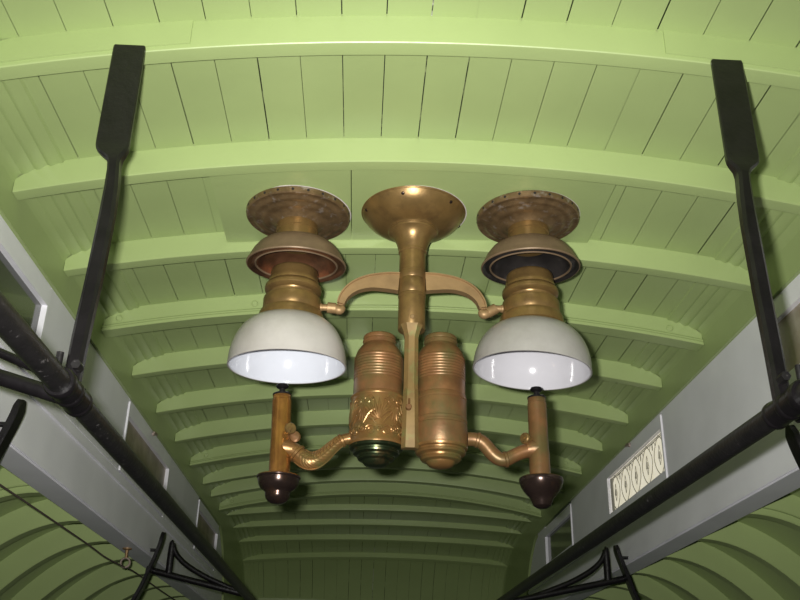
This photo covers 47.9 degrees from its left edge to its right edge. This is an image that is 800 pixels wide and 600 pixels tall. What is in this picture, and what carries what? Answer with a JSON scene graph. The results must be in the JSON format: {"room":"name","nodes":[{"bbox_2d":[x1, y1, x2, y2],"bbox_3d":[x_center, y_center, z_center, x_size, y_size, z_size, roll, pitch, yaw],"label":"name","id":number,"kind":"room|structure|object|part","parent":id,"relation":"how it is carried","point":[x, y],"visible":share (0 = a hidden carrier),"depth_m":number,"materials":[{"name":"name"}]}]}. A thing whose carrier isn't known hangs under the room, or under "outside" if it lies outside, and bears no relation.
{"room":"vehicle interior","nodes":[
{"label":"vehicle interior","id":0,"kind":"room"},
{"bbox_2d":[0,465,116,599],"bbox_3d":[-1.115,1.106,2.630,0.558,0.865,5.200,2,-25,-2],"label":"ceiling","id":1,"kind":"structure","parent":0,"point":[7,506],"depth_m":2.78,"materials":[{"name":"green paint"}]},
{"bbox_2d":[0,215,242,599],"bbox_3d":[-0.819,0.906,2.738,0.076,1.230,5.200,2,-25,-2],"label":"wall","id":2,"kind":"structure","parent":0,"point":[50,450],"depth_m":2.22,"materials":[{"name":"grey paint"}]},
{"bbox_2d":[0,399,25,458],"bbox_3d":[-0.720,0.276,1.584,0.080,0.211,0.034,2,-25,-2],"label":"bracket","id":3,"kind":"object","parent":2,"relation":"attached to","point":[10,426],"visible":1,"depth_m":1.60,"materials":[{"name":"black metal"}]},
{"bbox_2d":[0,468,42,501],"bbox_3d":[-1.082,0.577,1.979,0.519,0.459,0.046,2,-25,-2],"label":"trim","id":4,"kind":"structure","parent":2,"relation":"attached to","point":[8,479],"depth_m":2.04,"materials":[{"name":"green paint"}]},
{"bbox_2d":[0,499,80,548],"bbox_3d":[-1.098,0.716,2.279,0.519,0.459,0.034,2,-25,-2],"label":"trim","id":5,"kind":"structure","parent":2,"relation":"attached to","point":[19,523],"depth_m":2.34,"materials":[{"name":"green paint"}]},
{"bbox_2d":[0,523,108,594],"bbox_3d":[-1.111,0.842,2.551,0.519,0.459,0.034,2,-25,-2],"label":"trim","id":6,"kind":"structure","parent":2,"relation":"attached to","point":[56,542],"depth_m":2.60,"materials":[{"name":"green paint"}]},
{"bbox_2d":[11,543,132,599],"bbox_3d":[-1.126,0.976,2.841,0.519,0.459,0.034,2,-25,-2],"label":"trim","id":7,"kind":"structure","parent":2,"relation":"attached to","point":[87,559],"depth_m":2.88,"materials":[{"name":"green paint"}]},
{"bbox_2d":[55,560,153,599],"bbox_3d":[-1.141,1.112,3.136,0.519,0.459,0.034,2,-25,-2],"label":"trim","id":8,"kind":"structure","parent":2,"relation":"attached to","point":[110,574],"depth_m":3.18,"materials":[{"name":"green paint"}]},
{"bbox_2d":[120,547,131,568],"bbox_3d":[-0.819,0.772,2.690,0.028,0.059,0.028,-16,-30,33],"label":"screw eye","id":9,"kind":"object","parent":2,"relation":"attached to","point":[126,549],"visible":0.91,"depth_m":2.69,"materials":[{"name":"metal"}]},
{"bbox_2d":[0,484,174,599],"bbox_3d":[-0.820,0.710,2.525,0.020,0.033,3.750,2,-25,-2],"label":"cord","id":10,"kind":"object","parent":9,"relation":"attached to","point":[1,485],"visible":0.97,"depth_m":2.22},
{"bbox_2d":[93,575,169,599],"bbox_3d":[-1.157,1.249,3.430,0.519,0.459,0.034,2,-25,-2],"label":"trim","id":11,"kind":"structure","parent":2,"relation":"attached to","point":[125,589],"depth_m":3.48,"materials":[{"name":"green paint"}]},
{"bbox_2d":[118,401,170,515],"bbox_3d":[-0.778,0.499,2.752,0.049,0.197,0.614,2,-25,-2],"label":"window","id":12,"kind":"structure","parent":2,"relation":"in","point":[140,438],"depth_m":2.74,"materials":[{"name":"glass"}]},
{"bbox_3d":[-0.782,0.500,2.751,0.004,0.127,0.604,2,-25,-2],"label":"pane","id":13,"kind":"part","parent":12,"relation":"part of","materials":[{"name":"brown glass"}]},
{"bbox_2d":[131,532,165,599],"bbox_3d":[-0.782,0.833,2.797,0.080,0.220,0.034,2,-25,-2],"label":"bracket","id":14,"kind":"object","parent":2,"relation":"attached to","point":[157,551],"visible":1,"depth_m":2.79,"materials":[{"name":"black metal"}]},
{"bbox_2d":[126,586,184,599],"bbox_3d":[-1.171,1.385,3.725,0.519,0.459,0.034,2,-25,-2],"label":"trim","id":15,"kind":"structure","parent":2,"relation":"attached to","point":[151,594],"depth_m":3.78,"materials":[{"name":"green paint"}]},
{"bbox_2d":[165,597,188,599],"bbox_3d":[-1.187,1.522,4.019,0.519,0.459,0.034,2,-25,-2],"label":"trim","id":16,"kind":"structure","parent":2,"relation":"attached to","point":[175,598],"depth_m":4.09,"materials":[{"name":"green paint"}]},
{"bbox_2d":[193,499,218,569],"bbox_3d":[-0.842,1.014,3.862,0.034,0.194,0.564,2,-25,-2],"label":"window","id":17,"kind":"structure","parent":2,"relation":"in","point":[205,523],"depth_m":3.87,"materials":[{"name":"glass"}]},
{"bbox_3d":[-0.839,1.015,3.861,0.004,0.127,0.554,2,-25,-2],"label":"pane","id":18,"kind":"part","parent":17,"relation":"part of","materials":[{"name":"brown glass"}]},
{"bbox_2d":[257,530,488,599],"bbox_3d":[-0.163,2.028,5.087,2.640,1.400,0.060,2,-25,-2],"label":"wall","id":19,"kind":"structure","parent":0,"point":[263,598],"depth_m":5.17,"materials":[{"name":"green paint"}]},
{"bbox_2d":[0,0,799,599],"bbox_3d":[-0.036,0.630,2.878,1.600,0.780,5.251,2,-25,-2],"label":"ceiling","id":20,"kind":"structure","parent":0,"point":[51,119],"depth_m":1.72,"materials":[{"name":"green paint"}]},
{"bbox_2d":[0,44,256,599],"bbox_3d":[-0.631,0.624,2.834,0.356,0.584,5.080,2,-25,-2],"label":"luggage rack","id":21,"kind":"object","parent":20,"relation":"attached to","point":[22,284],"depth_m":1.26,"materials":[{"name":"black metal"}]},
{"bbox_3d":[-0.722,-0.045,1.573,0.004,0.127,0.534,2,-25,-2],"label":"pane","id":22,"kind":"part","parent":21,"relation":"part of","materials":[{"name":"clear glass"}]},
{"bbox_3d":[-0.542,0.078,1.100,0.317,0.107,0.020,2,-25,-2],"label":"bracket arm","id":23,"kind":"part","parent":21,"relation":"part of","materials":[{"name":"black metal"}]},
{"bbox_3d":[-0.621,0.624,2.834,0.336,0.584,5.080,2,-25,-2],"label":"overhead rail","id":24,"kind":"part","parent":21,"relation":"part of","materials":[{"name":"black metal"}]},
{"bbox_3d":[-0.477,0.878,2.724,0.028,0.028,5.080,2,-25,-2],"label":"rod","id":25,"kind":"part","parent":21,"relation":"part of","materials":[{"name":"black metal"}]},
{"bbox_3d":[-0.724,0.810,2.843,0.023,0.103,0.022,2,-25,-2],"label":"bracket post","id":26,"kind":"part","parent":21,"relation":"part of","materials":[{"name":"black metal"}]},
{"bbox_3d":[-0.635,0.882,2.814,0.326,0.090,0.020,2,-25,-2],"label":"bracket arm","id":27,"kind":"part","parent":21,"relation":"part of","materials":[{"name":"black metal"}]},
{"bbox_2d":[210,170,351,241],"bbox_3d":[-0.232,-0.212,1.825,0.267,0.063,0.302,2,-25,-2],"label":"trim","id":28,"kind":"structure","parent":20,"relation":"attached to","point":[232,193],"depth_m":1.75,"materials":[{"name":"green paint"}]},
{"bbox_2d":[246,185,350,282],"bbox_3d":[-0.210,-0.117,1.814,0.218,0.133,0.220,2,-25,-2],"label":"bell","id":29,"kind":"object","parent":28,"relation":"hanging from","point":[298,222],"visible":0.94,"depth_m":1.78,"materials":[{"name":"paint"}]},
{"bbox_2d":[352,170,615,242],"bbox_3d":[0.159,-0.212,1.830,0.511,0.057,0.310,2,-25,-2],"label":"trim","id":30,"kind":"structure","parent":20,"relation":"attached to","point":[474,190],"depth_m":1.76,"materials":[{"name":"green paint"}]},
{"bbox_2d":[227,185,591,508],"bbox_3d":[0.020,0.095,1.723,0.690,0.604,0.228,2,-25,-2],"label":"lamp","id":31,"kind":"object","parent":30,"relation":"hanging from","point":[531,347],"visible":1,"depth_m":1.67,"materials":[{"name":"brown metal"}]},
{"bbox_3d":[-0.212,0.086,1.715,0.224,0.106,0.224,2,-25,-2],"label":"lamp shade","id":32,"kind":"part","parent":31,"relation":"part of","materials":[{"name":"white glass"}]},
{"bbox_3d":[-0.197,0.233,1.620,0.021,0.021,0.025,2,-25,-2],"label":"knob","id":33,"kind":"part","parent":31,"relation":"part of","materials":[{"name":"brown metal"}]},
{"bbox_3d":[-0.194,0.248,1.625,0.030,0.020,0.020,-12,-28,26],"label":"knob","id":34,"kind":"part","parent":31,"relation":"part of","materials":[{"name":"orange metal"}]},
{"bbox_3d":[-0.061,-0.020,1.767,0.121,0.075,0.017,2,-25,-2],"label":"arm","id":35,"kind":"part","parent":31,"relation":"part of","materials":[{"name":"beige metal"}]},
{"bbox_3d":[0.024,-0.019,1.776,0.057,0.174,0.057,2,-25,-2],"label":"stem","id":36,"kind":"part","parent":31,"relation":"part of","materials":[{"name":"brown metal"}]},
{"bbox_3d":[0.109,-0.016,1.774,0.121,0.075,0.017,2,-25,-2],"label":"arm","id":37,"kind":"part","parent":31,"relation":"part of","materials":[{"name":"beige metal"}]},
{"bbox_3d":[0.234,0.254,1.647,0.026,0.021,0.021,20,-31,-34],"label":"knob","id":38,"kind":"part","parent":31,"relation":"part of","materials":[{"name":"brown metal"}]},
{"bbox_3d":[0.252,0.098,1.733,0.225,0.104,0.226,2,-25,-2],"label":"lamp shade","id":39,"kind":"part","parent":31,"relation":"part of","materials":[{"name":"white glass"}]},
{"bbox_2d":[476,190,580,284],"bbox_3d":[0.264,-0.114,1.836,0.218,0.129,0.220,2,-25,-2],"label":"bell","id":40,"kind":"object","parent":30,"relation":"hanging from","point":[528,227],"visible":0.9,"depth_m":1.80,"materials":[{"name":"metal"}]},
{"bbox_2d":[497,59,799,599],"bbox_3d":[0.518,0.671,2.875,0.506,0.588,5.088,2,-25,-2],"label":"luggage rack","id":41,"kind":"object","parent":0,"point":[642,465],"depth_m":1.31,"materials":[{"name":"black metal"}]},
{"bbox_3d":[0.528,0.887,2.760,0.371,0.100,0.020,2,-25,-2],"label":"bracket arm","id":42,"kind":"part","parent":41,"relation":"part of","materials":[{"name":"black metal"}]},
{"bbox_3d":[0.643,0.819,2.798,0.023,0.103,0.022,2,-25,-2],"label":"bracket post","id":43,"kind":"part","parent":41,"relation":"part of","materials":[{"name":"black metal"}]},
{"bbox_3d":[0.728,0.538,2.761,0.004,0.127,0.594,2,-25,-2],"label":"pane","id":44,"kind":"part","parent":41,"relation":"part of","materials":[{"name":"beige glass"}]},
{"bbox_3d":[0.518,0.671,2.875,0.400,0.588,5.081,3,-25,-3],"label":"overhead rail","id":45,"kind":"part","parent":41,"relation":"part of","materials":[{"name":"black metal"}]},
{"bbox_3d":[0.332,0.908,2.752,0.028,0.028,5.081,3,-25,-3],"label":"rod","id":46,"kind":"part","parent":41,"relation":"part of","materials":[{"name":"black metal"}]},
{"bbox_2d":[506,274,799,599],"bbox_3d":[0.733,0.964,2.790,0.076,1.230,5.200,2,-25,-2],"label":"wall","id":47,"kind":"structure","parent":0,"point":[734,387],"depth_m":2.23,"materials":[{"name":"grey paint"}]},
{"bbox_2d":[243,552,506,568],"bbox_3d":[-0.139,1.448,5.030,1.476,0.074,0.038,1,-25,0],"label":"trim","id":48,"kind":"structure","parent":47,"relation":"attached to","point":[319,555],"depth_m":5.02,"materials":[{"name":"green paint"}]},
{"bbox_2d":[239,534,512,549],"bbox_3d":[-0.127,1.296,4.851,1.476,0.063,0.035,1,-25,0],"label":"trim","id":49,"kind":"structure","parent":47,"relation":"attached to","point":[311,537],"depth_m":4.84,"materials":[{"name":"green paint"}]},
{"bbox_2d":[233,518,521,535],"bbox_3d":[-0.114,1.158,4.620,1.476,0.065,0.033,1,-25,0],"label":"trim","id":50,"kind":"structure","parent":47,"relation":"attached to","point":[297,522],"depth_m":4.61,"materials":[{"name":"green paint"}]},
{"bbox_2d":[227,504,530,522],"bbox_3d":[-0.102,1.032,4.382,1.476,0.073,0.031,1,-25,0],"label":"trim","id":51,"kind":"structure","parent":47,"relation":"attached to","point":[326,507],"depth_m":4.37,"materials":[{"name":"green paint"}]},
{"bbox_2d":[219,482,541,518],"bbox_3d":[-0.090,0.918,4.162,1.476,0.149,0.046,1,-25,0],"label":"trim","id":52,"kind":"structure","parent":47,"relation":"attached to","point":[469,497],"depth_m":4.15,"materials":[{"name":"green paint"}]},
{"bbox_2d":[211,469,552,505],"bbox_3d":[-0.077,0.805,3.921,1.476,0.144,0.030,1,-25,0],"label":"trim","id":53,"kind":"structure","parent":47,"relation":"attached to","point":[338,475],"depth_m":3.92,"materials":[{"name":"green paint"}]},
{"bbox_2d":[203,454,563,493],"bbox_3d":[-0.067,0.709,3.712,1.476,0.143,0.030,1,-25,0],"label":"trim","id":54,"kind":"structure","parent":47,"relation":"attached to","point":[482,470],"depth_m":3.70,"materials":[{"name":"green paint"}]},
{"bbox_2d":[190,434,581,476],"bbox_3d":[-0.053,0.583,3.433,1.476,0.145,0.046,1,-25,0],"label":"trim","id":55,"kind":"structure","parent":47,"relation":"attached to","point":[255,449],"depth_m":3.41,"materials":[{"name":"green paint"}]},
{"bbox_2d":[175,409,602,452],"bbox_3d":[-0.038,0.449,3.142,1.476,0.135,0.030,1,-25,0],"label":"trim","id":56,"kind":"structure","parent":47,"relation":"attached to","point":[326,418],"depth_m":3.13,"materials":[{"name":"green paint"}]},
{"bbox_2d":[156,379,628,425],"bbox_3d":[-0.023,0.315,2.849,1.476,0.132,0.030,1,-25,0],"label":"trim","id":57,"kind":"structure","parent":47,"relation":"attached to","point":[337,388],"depth_m":2.84,"materials":[{"name":"green paint"}]},
{"bbox_2d":[132,338,661,390],"bbox_3d":[-0.007,0.174,2.542,1.476,0.129,0.030,1,-25,0],"label":"trim","id":58,"kind":"structure","parent":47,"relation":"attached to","point":[208,358],"depth_m":2.52,"materials":[{"name":"green paint"}]},
{"bbox_2d":[0,14,799,89],"bbox_3d":[0.052,-0.372,1.376,1.476,0.141,0.033,1,-25,0],"label":"ceiling beam","id":59,"kind":"structure","parent":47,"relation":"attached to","point":[177,41],"depth_m":1.37,"materials":[{"name":"green paint"}]},
{"bbox_2d":[102,291,703,351],"bbox_3d":[0.007,0.042,2.252,1.476,0.133,0.046,1,-25,0],"label":"ceiling beam","id":60,"kind":"structure","parent":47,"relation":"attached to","point":[449,306],"depth_m":2.24,"materials":[{"name":"green paint"}]},
{"bbox_2d":[13,136,799,214],"bbox_3d":[0.037,-0.236,1.671,1.476,0.141,0.030,1,-25,0],"label":"ceiling beam","id":61,"kind":"structure","parent":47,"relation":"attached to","point":[270,156],"depth_m":1.67,"materials":[{"name":"green paint"}]},
{"bbox_2d":[64,231,751,291],"bbox_3d":[0.023,-0.098,1.955,1.476,0.129,0.030,1,-25,0],"label":"trim","id":62,"kind":"structure","parent":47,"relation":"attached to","point":[184,248],"depth_m":1.94,"materials":[{"name":"green paint"}]},
{"bbox_2d":[544,503,573,563],"bbox_3d":[0.678,1.010,3.781,0.034,0.194,0.534,2,-25,-2],"label":"window","id":63,"kind":"structure","parent":47,"relation":"in","point":[558,534],"depth_m":3.79,"materials":[{"name":"glass"}]},
{"bbox_3d":[0.675,1.010,3.781,0.004,0.127,0.524,2,-25,-2],"label":"pane","id":64,"kind":"part","parent":63,"relation":"part of","materials":[{"name":"clear glass"}]},
{"bbox_2d":[582,597,599,599],"bbox_3d":[0.981,1.466,3.797,0.519,0.459,0.034,2,-25,-2],"label":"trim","id":65,"kind":"structure","parent":47,"relation":"attached to","point":[586,598],"depth_m":3.86,"materials":[{"name":"green paint"}]},
{"bbox_2d":[587,587,642,599],"bbox_3d":[0.996,1.329,3.503,0.519,0.459,0.034,2,-25,-2],"label":"trim","id":66,"kind":"structure","parent":47,"relation":"attached to","point":[608,593],"depth_m":3.55,"materials":[{"name":"green paint"}]},
{"bbox_2d":[613,545,639,599],"bbox_3d":[0.701,0.854,2.753,0.080,0.202,0.034,2,-25,-2],"label":"bracket","id":67,"kind":"object","parent":47,"relation":"attached to","point":[620,559],"visible":1,"depth_m":2.75,"materials":[{"name":"black metal"}]},
{"bbox_2d":[608,574,682,599],"bbox_3d":[1.011,1.193,3.208,0.519,0.459,0.034,2,-25,-2],"label":"trim","id":68,"kind":"structure","parent":47,"relation":"attached to","point":[646,587],"depth_m":3.25,"materials":[{"name":"green paint"}]},
{"bbox_2d":[633,558,728,599],"bbox_3d":[1.026,1.056,2.914,0.519,0.459,0.034,2,-25,-2],"label":"trim","id":69,"kind":"structure","parent":47,"relation":"attached to","point":[675,574],"depth_m":2.96,"materials":[{"name":"green paint"}]},
{"bbox_2d":[663,541,783,599],"bbox_3d":[1.041,0.922,2.624,0.519,0.459,0.034,2,-25,-2],"label":"trim","id":70,"kind":"structure","parent":47,"relation":"attached to","point":[708,558],"depth_m":2.66,"materials":[{"name":"green paint"}]},
{"bbox_2d":[697,521,799,591],"bbox_3d":[1.055,0.796,2.352,0.519,0.459,0.034,2,-25,-2],"label":"trim","id":71,"kind":"structure","parent":47,"relation":"attached to","point":[748,540],"depth_m":2.39,"materials":[{"name":"green paint"}]},
{"bbox_2d":[746,494,799,530],"bbox_3d":[1.070,0.657,2.052,0.519,0.459,0.046,2,-25,-2],"label":"trim","id":72,"kind":"structure","parent":47,"relation":"attached to","point":[785,510],"depth_m":2.10,"materials":[{"name":"green paint"}]},
{"bbox_2d":[774,276,799,384],"bbox_3d":[0.789,0.005,1.613,0.034,0.194,0.519,2,-25,-2],"label":"window","id":73,"kind":"structure","parent":47,"relation":"in","point":[787,305],"depth_m":1.78,"materials":[{"name":"glass"}]},
{"bbox_3d":[0.786,0.006,1.613,0.004,0.127,0.509,2,-25,-2],"label":"pane","id":74,"kind":"part","parent":73,"relation":"part of","materials":[{"name":"brown glass"}]},
{"bbox_2d":[785,425,799,468],"bbox_3d":[0.759,0.331,1.634,0.080,0.211,0.034,2,-25,-2],"label":"bracket","id":75,"kind":"object","parent":47,"relation":"attached to","point":[792,434],"visible":1,"depth_m":1.66,"materials":[{"name":"black metal"}]},
{"bbox_2d":[638,488,799,599],"bbox_3d":[1.020,1.186,2.702,0.558,0.865,5.200,2,-25,-2],"label":"ceiling","id":76,"kind":"structure","parent":0,"point":[789,537],"depth_m":2.61,"materials":[{"name":"green paint"}]}
]}

